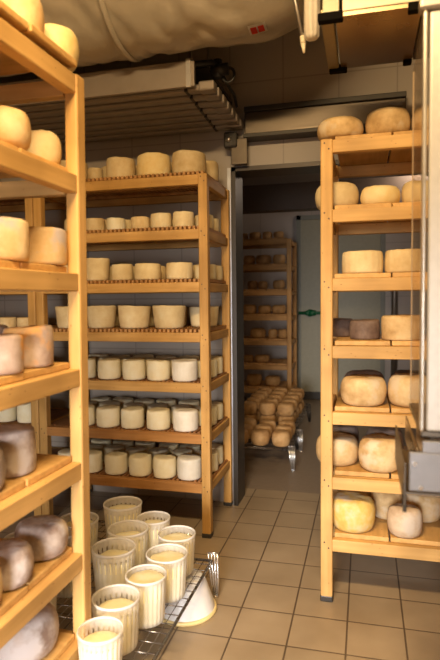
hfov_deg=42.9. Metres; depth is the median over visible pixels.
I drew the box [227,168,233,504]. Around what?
trim
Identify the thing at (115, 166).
cheese
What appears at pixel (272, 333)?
cheese
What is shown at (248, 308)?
cheese
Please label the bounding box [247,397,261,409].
cheese
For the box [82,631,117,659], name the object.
fresh curd
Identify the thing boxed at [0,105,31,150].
cheese
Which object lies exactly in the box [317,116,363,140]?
cheese
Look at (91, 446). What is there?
cheese
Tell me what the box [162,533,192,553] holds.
fresh curd
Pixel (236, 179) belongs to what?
trim
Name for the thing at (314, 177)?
ceiling
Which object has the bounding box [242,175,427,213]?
beam
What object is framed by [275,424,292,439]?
cheese
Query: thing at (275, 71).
wall
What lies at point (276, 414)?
cheese
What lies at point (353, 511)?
cheese
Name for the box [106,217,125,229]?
cheese
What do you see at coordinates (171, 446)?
cheese
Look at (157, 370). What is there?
cheese
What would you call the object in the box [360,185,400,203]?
cheese
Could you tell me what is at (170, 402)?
cheese
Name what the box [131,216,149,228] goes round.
cheese
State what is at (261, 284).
cheese
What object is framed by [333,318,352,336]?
cheese
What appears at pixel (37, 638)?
cheese
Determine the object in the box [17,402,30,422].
cheese
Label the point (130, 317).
cheese
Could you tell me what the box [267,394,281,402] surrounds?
cheese
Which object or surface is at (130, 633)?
mold
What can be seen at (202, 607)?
bucket
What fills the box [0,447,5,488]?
cheese
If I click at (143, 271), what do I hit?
cheese
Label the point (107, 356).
cheese
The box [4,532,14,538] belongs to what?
trim
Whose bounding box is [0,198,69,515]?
rack
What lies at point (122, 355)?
cheese
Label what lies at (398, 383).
cheese
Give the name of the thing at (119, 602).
fresh curd
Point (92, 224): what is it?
cheese
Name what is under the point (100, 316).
cheese
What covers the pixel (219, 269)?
cheese
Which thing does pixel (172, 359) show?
cheese
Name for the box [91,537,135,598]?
mold
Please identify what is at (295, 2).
rod
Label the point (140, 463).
cheese
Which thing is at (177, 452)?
cheese
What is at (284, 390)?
cheese
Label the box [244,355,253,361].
cheese
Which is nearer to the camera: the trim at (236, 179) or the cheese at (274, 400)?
the trim at (236, 179)
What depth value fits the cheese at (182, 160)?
2.75 m
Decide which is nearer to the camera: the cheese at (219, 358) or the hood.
the hood
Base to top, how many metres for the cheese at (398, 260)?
0.089 m
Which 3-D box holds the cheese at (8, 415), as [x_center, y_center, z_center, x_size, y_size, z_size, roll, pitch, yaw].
[-1.204,0.453,3.155,0.120,0.109,0.122,-2,4,-29]
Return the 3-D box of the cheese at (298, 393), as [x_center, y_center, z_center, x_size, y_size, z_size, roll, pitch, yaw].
[0.672,0.603,5.030,0.134,0.098,0.140,-3,4,-39]
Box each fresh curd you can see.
[66,520,93,540]
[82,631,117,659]
[96,549,132,574]
[99,598,135,627]
[107,504,136,523]
[112,531,145,550]
[129,570,163,603]
[145,520,164,538]
[150,551,184,579]
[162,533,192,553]
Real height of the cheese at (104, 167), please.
0.110 m
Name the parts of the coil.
plate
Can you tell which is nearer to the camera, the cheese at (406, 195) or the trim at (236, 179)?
the cheese at (406, 195)
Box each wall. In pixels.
[0,25,439,501]
[243,211,426,396]
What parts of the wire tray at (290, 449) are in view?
tray frame, leg, leg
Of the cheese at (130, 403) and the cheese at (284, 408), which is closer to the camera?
the cheese at (130, 403)
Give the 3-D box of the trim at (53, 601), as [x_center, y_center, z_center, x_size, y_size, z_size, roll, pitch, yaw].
[-0.606,0.872,1.823,0.158,0.152,0.158,1,4,31]
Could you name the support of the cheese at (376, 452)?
on the rack at (362, 155)
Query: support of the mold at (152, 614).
on the wire tray at (215, 585)
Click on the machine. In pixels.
(418, 471)
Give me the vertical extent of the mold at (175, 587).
0.152 m
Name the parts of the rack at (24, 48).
rail, rail, rail, rail, rail, rail, rail, rail, rail, rail, rail, post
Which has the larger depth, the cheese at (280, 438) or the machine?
the cheese at (280, 438)
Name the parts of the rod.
rod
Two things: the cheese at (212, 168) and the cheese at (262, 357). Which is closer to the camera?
the cheese at (212, 168)
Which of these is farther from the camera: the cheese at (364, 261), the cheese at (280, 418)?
the cheese at (280, 418)
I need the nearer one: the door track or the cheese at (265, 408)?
the door track
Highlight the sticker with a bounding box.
[247,22,267,34]
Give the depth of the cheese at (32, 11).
1.32 m
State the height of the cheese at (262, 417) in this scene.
0.100 m
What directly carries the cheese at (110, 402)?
on the rack at (200, 187)
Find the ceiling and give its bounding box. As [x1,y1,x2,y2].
[242,173,427,185]
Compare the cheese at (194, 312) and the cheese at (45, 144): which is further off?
the cheese at (194, 312)
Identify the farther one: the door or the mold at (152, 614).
the door
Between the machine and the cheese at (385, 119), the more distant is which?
the cheese at (385, 119)
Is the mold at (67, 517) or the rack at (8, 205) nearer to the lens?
the mold at (67, 517)
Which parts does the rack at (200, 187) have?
post, rail, post, rail, rail, rail, rail, rail, rail, rail, rail, rail, rail, post, rail, rail, rail, rail, rail, rail, rail, post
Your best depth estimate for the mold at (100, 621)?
1.50 m
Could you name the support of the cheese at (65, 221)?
on the rack at (200, 187)
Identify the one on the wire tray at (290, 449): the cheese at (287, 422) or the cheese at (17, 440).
the cheese at (287, 422)
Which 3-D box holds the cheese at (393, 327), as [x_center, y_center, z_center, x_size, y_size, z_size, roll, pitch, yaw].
[0.710,-0.011,2.185,0.161,0.096,0.159,-1,3,-1]
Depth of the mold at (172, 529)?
2.13 m
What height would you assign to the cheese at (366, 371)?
0.107 m
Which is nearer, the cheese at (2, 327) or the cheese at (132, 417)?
the cheese at (2, 327)
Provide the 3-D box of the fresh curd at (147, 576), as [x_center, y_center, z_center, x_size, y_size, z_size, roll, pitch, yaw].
[-0.240,0.871,1.826,0.117,0.134,0.117,0,3,14]
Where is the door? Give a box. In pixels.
[296,215,385,399]
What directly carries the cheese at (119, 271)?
on the rack at (200, 187)
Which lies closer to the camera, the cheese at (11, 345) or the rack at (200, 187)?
the cheese at (11, 345)
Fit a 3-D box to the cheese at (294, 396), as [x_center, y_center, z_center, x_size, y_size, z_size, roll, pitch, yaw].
[0.620,0.613,4.853,0.138,0.099,0.138,-4,5,-44]
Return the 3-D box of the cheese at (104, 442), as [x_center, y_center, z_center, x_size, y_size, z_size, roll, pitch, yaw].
[-0.702,0.693,3.320,0.123,0.101,0.124,1,4,28]
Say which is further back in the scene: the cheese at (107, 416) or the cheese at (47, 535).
the cheese at (107, 416)
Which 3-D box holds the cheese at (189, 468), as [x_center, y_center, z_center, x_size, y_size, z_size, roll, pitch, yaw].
[-0.158,0.707,2.897,0.128,0.110,0.125,1,3,20]
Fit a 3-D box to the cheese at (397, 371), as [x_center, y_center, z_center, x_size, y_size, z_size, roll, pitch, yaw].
[0.802,0.227,2.362,0.158,0.112,0.157,-2,3,-17]
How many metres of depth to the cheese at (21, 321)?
3.03 m
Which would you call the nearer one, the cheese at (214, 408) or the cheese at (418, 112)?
the cheese at (418, 112)
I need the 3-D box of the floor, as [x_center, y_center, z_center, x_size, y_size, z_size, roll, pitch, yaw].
[0.119,1.098,2.673,4.500,0.100,8.300,0,3,14]
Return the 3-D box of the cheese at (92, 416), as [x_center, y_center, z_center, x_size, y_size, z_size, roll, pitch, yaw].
[-0.736,0.460,3.033,0.121,0.100,0.122,-1,3,-7]
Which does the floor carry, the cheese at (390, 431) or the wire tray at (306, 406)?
the wire tray at (306, 406)
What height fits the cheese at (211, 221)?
0.074 m
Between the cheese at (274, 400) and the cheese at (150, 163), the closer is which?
the cheese at (150, 163)
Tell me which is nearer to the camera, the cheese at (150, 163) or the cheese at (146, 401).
the cheese at (150, 163)
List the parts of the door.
kick plate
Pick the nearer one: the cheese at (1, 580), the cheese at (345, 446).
the cheese at (1, 580)
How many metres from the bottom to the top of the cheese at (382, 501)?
0.120 m
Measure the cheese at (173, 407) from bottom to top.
0.094 m
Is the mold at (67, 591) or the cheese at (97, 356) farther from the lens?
the cheese at (97, 356)
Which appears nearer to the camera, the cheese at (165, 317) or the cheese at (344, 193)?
the cheese at (344, 193)
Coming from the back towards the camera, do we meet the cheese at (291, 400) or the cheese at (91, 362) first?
the cheese at (291, 400)
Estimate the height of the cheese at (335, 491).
0.122 m
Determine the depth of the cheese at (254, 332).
5.88 m
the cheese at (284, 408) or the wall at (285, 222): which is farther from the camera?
the wall at (285, 222)
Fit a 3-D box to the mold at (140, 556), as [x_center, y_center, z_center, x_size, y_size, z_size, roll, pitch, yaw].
[-0.355,0.845,2.176,0.158,0.160,0.158,-1,3,-7]
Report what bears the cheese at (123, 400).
on the rack at (200, 187)
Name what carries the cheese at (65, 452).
on the rack at (200, 187)
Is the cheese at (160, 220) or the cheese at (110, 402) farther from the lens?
the cheese at (110, 402)
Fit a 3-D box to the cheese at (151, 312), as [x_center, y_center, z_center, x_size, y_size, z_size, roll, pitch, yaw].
[-0.426,-0.077,3.125,0.159,0.110,0.156,0,3,13]
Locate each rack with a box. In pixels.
[0,0,90,659]
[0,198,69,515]
[33,170,232,538]
[243,238,296,392]
[320,129,439,601]
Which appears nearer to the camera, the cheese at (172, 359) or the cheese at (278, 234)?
the cheese at (172, 359)
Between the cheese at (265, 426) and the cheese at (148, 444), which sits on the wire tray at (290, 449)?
the cheese at (265, 426)
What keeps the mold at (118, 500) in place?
on the wire tray at (100, 521)
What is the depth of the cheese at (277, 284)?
5.80 m
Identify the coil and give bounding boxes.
[0,47,242,143]
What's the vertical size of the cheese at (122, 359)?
0.095 m
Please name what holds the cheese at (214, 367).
on the rack at (200, 187)
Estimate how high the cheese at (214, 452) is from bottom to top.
0.099 m
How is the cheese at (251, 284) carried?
on the rack at (289, 364)
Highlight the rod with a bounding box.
[293,0,305,52]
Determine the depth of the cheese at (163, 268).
3.00 m
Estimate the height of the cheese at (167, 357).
0.094 m
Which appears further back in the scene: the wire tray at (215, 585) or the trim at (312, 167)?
the trim at (312, 167)
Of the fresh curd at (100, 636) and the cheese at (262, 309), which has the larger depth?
the cheese at (262, 309)
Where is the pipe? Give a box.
[391,248,403,374]
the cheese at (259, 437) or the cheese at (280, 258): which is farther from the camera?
the cheese at (280, 258)
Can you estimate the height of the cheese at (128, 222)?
0.070 m
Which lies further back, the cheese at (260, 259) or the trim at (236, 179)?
the cheese at (260, 259)
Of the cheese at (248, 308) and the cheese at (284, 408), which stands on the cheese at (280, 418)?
the cheese at (284, 408)
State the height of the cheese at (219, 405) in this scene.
0.091 m
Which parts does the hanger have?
hanger plate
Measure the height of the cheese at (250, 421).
0.108 m
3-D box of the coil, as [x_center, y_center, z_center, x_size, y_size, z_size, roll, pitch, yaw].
[-0.899,-1.504,3.028,2.092,0.822,0.642,0,3,14]
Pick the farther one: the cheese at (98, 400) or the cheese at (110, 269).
the cheese at (98, 400)
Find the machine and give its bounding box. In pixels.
[395,0,439,511]
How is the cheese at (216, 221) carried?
on the rack at (200, 187)
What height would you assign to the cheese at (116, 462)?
0.103 m
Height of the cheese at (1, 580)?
0.102 m
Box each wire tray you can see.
[56,516,191,630]
[122,552,218,659]
[245,429,302,471]
[257,403,310,449]
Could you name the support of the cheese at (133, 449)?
on the rack at (200, 187)
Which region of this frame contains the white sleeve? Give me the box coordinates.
[304,0,319,41]
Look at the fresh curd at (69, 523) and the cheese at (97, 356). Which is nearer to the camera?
the fresh curd at (69, 523)
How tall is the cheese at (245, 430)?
0.098 m
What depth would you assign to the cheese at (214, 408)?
2.97 m
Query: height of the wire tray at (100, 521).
0.155 m
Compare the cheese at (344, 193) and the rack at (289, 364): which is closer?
the cheese at (344, 193)
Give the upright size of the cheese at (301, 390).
0.099 m
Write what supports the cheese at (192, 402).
on the rack at (200, 187)
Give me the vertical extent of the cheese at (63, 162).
0.112 m
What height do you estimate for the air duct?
0.633 m
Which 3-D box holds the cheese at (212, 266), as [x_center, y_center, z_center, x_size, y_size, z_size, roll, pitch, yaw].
[-0.084,-0.307,2.970,0.128,0.082,0.127,1,3,20]
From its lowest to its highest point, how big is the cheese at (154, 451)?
0.101 m
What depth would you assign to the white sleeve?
1.87 m
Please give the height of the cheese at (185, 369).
0.107 m
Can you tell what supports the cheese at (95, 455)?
on the rack at (200, 187)
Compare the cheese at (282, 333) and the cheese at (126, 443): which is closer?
the cheese at (126, 443)
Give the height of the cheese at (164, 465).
0.104 m
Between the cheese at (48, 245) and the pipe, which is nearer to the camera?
the cheese at (48, 245)
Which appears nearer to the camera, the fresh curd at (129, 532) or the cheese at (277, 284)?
the fresh curd at (129, 532)
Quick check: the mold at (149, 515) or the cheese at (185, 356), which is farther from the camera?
the cheese at (185, 356)
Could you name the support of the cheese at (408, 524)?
on the rack at (362, 155)
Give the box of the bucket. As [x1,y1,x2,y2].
[163,568,216,626]
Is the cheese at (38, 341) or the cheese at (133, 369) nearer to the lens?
the cheese at (38, 341)
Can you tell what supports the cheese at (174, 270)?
on the rack at (200, 187)
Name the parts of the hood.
corner post, panel, panel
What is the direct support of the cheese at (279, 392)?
on the cheese
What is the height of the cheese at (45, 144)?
0.088 m
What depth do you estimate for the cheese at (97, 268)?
2.91 m
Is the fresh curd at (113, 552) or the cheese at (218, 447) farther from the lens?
the cheese at (218, 447)
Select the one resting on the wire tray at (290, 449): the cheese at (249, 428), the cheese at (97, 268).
the cheese at (249, 428)
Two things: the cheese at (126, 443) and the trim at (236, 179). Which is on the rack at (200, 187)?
the cheese at (126, 443)
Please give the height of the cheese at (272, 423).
0.106 m
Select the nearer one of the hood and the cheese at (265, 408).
the hood
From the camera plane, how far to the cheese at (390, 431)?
2.35 m
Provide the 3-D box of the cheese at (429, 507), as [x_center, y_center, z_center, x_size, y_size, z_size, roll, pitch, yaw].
[0.852,0.727,2.348,0.158,0.120,0.164,3,5,44]
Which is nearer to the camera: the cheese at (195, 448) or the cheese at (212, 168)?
the cheese at (212, 168)
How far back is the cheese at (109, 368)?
2.93 m
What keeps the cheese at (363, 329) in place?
on the rack at (362, 155)
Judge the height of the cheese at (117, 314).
0.115 m
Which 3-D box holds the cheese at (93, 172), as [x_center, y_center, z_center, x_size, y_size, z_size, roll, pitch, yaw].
[-0.657,-0.816,2.956,0.081,0.071,0.084,-2,4,-24]
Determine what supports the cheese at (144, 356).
on the rack at (200, 187)
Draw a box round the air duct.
[0,0,321,76]
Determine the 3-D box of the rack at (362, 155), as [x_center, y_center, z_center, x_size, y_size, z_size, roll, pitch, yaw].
[0.909,0.157,2.279,0.953,1.808,0.493,0,3,14]
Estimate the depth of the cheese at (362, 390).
2.16 m
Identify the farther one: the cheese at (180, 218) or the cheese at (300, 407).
the cheese at (300, 407)
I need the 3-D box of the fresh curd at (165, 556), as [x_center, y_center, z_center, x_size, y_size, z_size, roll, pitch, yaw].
[-0.186,0.865,1.978,0.127,0.127,0.127,0,3,14]
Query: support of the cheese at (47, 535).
on the rack at (24, 48)
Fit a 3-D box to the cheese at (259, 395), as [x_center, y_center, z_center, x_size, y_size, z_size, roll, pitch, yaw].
[0.331,0.613,4.928,0.137,0.098,0.138,1,4,28]
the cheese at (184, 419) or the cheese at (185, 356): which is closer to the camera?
the cheese at (184, 419)
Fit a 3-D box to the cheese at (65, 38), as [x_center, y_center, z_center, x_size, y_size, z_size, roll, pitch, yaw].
[-0.447,-0.757,1.510,0.131,0.099,0.128,0,3,15]
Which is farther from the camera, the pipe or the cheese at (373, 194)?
the pipe
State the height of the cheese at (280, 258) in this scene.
0.098 m
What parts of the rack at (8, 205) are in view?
rail, post, rail, rail, rail, rail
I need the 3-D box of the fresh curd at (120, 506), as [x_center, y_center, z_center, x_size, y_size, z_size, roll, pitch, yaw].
[-0.420,0.839,2.425,0.143,0.133,0.143,0,3,14]
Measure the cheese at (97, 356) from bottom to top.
0.098 m
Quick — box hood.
[318,0,429,74]
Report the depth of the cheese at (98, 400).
3.27 m
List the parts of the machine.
guide plate, guide plate, plate, door panel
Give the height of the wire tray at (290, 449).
0.181 m
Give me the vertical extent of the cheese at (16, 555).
0.091 m
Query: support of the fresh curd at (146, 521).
in the mold at (149, 515)
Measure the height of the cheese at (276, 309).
0.091 m
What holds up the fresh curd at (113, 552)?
in the mold at (101, 580)
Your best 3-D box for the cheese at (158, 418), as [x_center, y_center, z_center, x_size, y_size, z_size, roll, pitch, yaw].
[-0.322,0.462,2.926,0.125,0.100,0.128,-3,4,-37]
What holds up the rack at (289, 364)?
on the floor
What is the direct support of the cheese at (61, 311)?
on the rack at (200, 187)
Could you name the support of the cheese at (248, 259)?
on the rack at (289, 364)
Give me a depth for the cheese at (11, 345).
1.26 m
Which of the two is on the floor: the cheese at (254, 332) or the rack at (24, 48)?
the rack at (24, 48)
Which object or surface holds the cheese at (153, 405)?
on the rack at (200, 187)
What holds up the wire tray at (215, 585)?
on the floor
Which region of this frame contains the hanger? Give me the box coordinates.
[224,132,247,164]
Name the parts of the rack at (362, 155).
post, rail, rail, rail, post, rail, rail, rail, rail, rail, rail, rail, rail, rail, rail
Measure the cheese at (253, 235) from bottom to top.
0.078 m
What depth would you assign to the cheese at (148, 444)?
3.21 m
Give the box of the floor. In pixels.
[0,397,439,659]
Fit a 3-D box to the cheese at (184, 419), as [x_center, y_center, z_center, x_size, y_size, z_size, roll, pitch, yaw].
[-0.176,0.460,2.888,0.133,0.105,0.133,0,3,4]
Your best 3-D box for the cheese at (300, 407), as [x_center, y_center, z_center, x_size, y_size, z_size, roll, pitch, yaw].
[0.675,0.702,5.035,0.136,0.099,0.139,-1,3,-7]
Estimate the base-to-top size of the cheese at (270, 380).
0.102 m
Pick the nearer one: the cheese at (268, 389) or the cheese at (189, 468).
the cheese at (189, 468)
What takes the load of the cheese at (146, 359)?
on the rack at (200, 187)
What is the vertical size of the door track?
0.173 m
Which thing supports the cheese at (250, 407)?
on the cheese at (254, 416)
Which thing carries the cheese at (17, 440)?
on the rack at (24, 48)
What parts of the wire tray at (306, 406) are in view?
leg, tray frame, leg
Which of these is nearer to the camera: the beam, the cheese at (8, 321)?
the cheese at (8, 321)
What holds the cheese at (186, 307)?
on the rack at (200, 187)
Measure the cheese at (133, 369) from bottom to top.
0.101 m
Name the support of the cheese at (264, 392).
on the cheese
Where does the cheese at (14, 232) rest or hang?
on the rack at (24, 48)
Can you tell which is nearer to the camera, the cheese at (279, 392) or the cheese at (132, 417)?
the cheese at (132, 417)
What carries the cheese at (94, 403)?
on the rack at (200, 187)
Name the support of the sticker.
attached to the air duct
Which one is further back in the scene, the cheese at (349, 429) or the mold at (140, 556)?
the cheese at (349, 429)
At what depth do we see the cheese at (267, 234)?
5.81 m
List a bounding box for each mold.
[61,512,98,562]
[77,616,123,659]
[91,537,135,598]
[91,584,140,655]
[103,496,141,537]
[107,520,148,565]
[125,564,166,628]
[137,511,169,549]
[146,543,187,602]
[157,525,195,576]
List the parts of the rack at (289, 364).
rail, rail, rail, rail, rail, rail, rail, rail, rail, post, post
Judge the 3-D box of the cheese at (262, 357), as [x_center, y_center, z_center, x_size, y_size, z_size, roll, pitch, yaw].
[0.448,0.299,5.945,0.167,0.077,0.165,-2,4,-23]
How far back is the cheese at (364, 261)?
2.13 m
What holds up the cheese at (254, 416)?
on the wire tray at (306, 406)
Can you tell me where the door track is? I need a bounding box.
[243,91,406,141]
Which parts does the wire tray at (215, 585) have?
tray frame, leg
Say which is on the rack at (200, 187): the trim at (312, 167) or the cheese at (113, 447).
the cheese at (113, 447)
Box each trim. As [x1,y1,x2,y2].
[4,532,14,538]
[50,595,56,607]
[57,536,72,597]
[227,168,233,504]
[231,156,388,177]
[231,167,244,505]
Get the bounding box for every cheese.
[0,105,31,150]
[0,216,29,261]
[0,317,16,327]
[0,325,7,333]
[0,334,23,374]
[0,406,16,421]
[0,423,35,478]
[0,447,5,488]
[0,538,33,590]
[0,569,2,601]
[0,602,58,659]
[1,0,44,33]
[3,325,53,367]
[14,515,68,561]
[17,317,27,326]
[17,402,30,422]
[26,226,66,265]
[27,130,61,164]
[45,23,78,71]
[55,306,67,327]
[58,448,69,455]
[60,160,87,178]
[64,219,66,230]
[86,218,105,230]
[87,258,109,280]
[87,305,116,327]
[88,167,102,178]
[88,354,107,371]
[88,358,95,377]
[89,401,97,413]
[89,404,95,425]
[89,444,103,460]
[89,449,102,472]
[90,396,110,406]
[91,438,111,447]
[96,405,119,427]
[98,356,118,359]
[98,358,120,378]
[99,400,120,418]
[101,166,106,177]
[103,444,124,464]
[105,451,127,474]
[106,157,135,177]
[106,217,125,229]
[109,266,111,280]
[110,354,129,359]
[112,264,132,279]
[113,396,133,408]
[113,439,133,449]
[115,306,119,325]
[118,305,150,328]
[121,357,142,375]
[121,406,143,428]
[122,359,145,379]
[123,402,144,419]
[125,219,130,228]
[125,446,146,466]
[129,452,151,476]
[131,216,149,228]
[132,354,153,359]
[134,398,154,416]
[135,263,160,279]
[135,441,154,451]
[137,152,170,175]
[145,358,165,375]
[147,360,169,380]
[147,403,168,409]
[147,407,170,429]
[148,447,168,468]
[149,307,154,325]
[151,213,171,227]
[152,305,185,328]
[153,453,176,478]
[156,355,175,359]
[156,398,176,417]
[159,442,178,453]
[161,266,165,279]
[166,262,192,278]
[169,358,182,376]
[171,404,192,423]
[171,448,192,459]
[172,150,205,173]
[172,358,197,381]
[173,211,193,226]
[173,408,198,431]
[177,454,201,480]
[178,399,199,408]
[179,355,199,358]
[179,443,199,453]
[184,307,187,325]
[189,306,218,326]
[193,264,215,279]
[194,215,213,228]
[195,405,216,425]
[196,450,217,471]
[197,358,217,377]
[206,160,218,180]
[211,355,222,373]
[211,401,223,419]
[212,443,223,464]
[213,218,218,231]
[216,265,222,279]
[243,304,256,313]
[244,255,254,263]
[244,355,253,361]
[244,401,257,414]
[244,414,257,422]
[244,418,256,429]
[244,424,252,438]
[244,429,248,443]
[247,281,257,288]
[247,374,261,385]
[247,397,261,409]
[249,232,260,238]
[250,328,265,337]
[250,393,264,401]
[251,429,269,445]
[254,354,269,361]
[254,390,268,397]
[255,423,271,438]
[256,255,271,263]
[258,281,267,288]
[258,305,271,313]
[258,387,271,394]
[259,402,275,415]
[259,415,275,422]
[259,419,275,432]
[262,231,272,237]
[263,397,278,409]
[265,375,280,385]
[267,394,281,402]
[268,329,277,337]
[271,390,284,398]
[272,305,285,313]
[272,430,289,446]
[273,231,283,237]
[273,254,285,262]
[273,280,284,288]
[273,387,287,394]
[274,410,278,421]
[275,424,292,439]
[277,402,293,415]
[278,329,286,337]
[278,415,294,423]
[278,420,295,434]
[281,398,297,410]
[284,394,298,406]
[287,391,302,402]
[290,388,303,397]
[298,403,302,413]
[315,182,358,210]
[316,432,358,465]
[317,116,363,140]
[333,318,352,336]
[333,425,358,442]
[333,489,369,495]
[333,490,375,532]
[340,374,386,406]
[342,250,383,273]
[344,369,383,378]
[349,319,379,339]
[358,434,396,472]
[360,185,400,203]
[365,107,409,134]
[365,426,403,447]
[370,492,401,519]
[381,314,419,340]
[384,249,420,273]
[387,503,422,538]
[388,373,425,406]
[392,370,425,374]
[401,180,427,201]
[407,495,439,522]
[411,104,428,129]
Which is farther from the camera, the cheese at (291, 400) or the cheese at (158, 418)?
the cheese at (291, 400)
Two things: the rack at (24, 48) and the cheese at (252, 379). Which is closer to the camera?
the rack at (24, 48)
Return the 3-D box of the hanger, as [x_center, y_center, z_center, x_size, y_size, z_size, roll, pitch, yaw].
[0.086,-0.996,3.073,0.130,0.178,0.062,0,3,14]

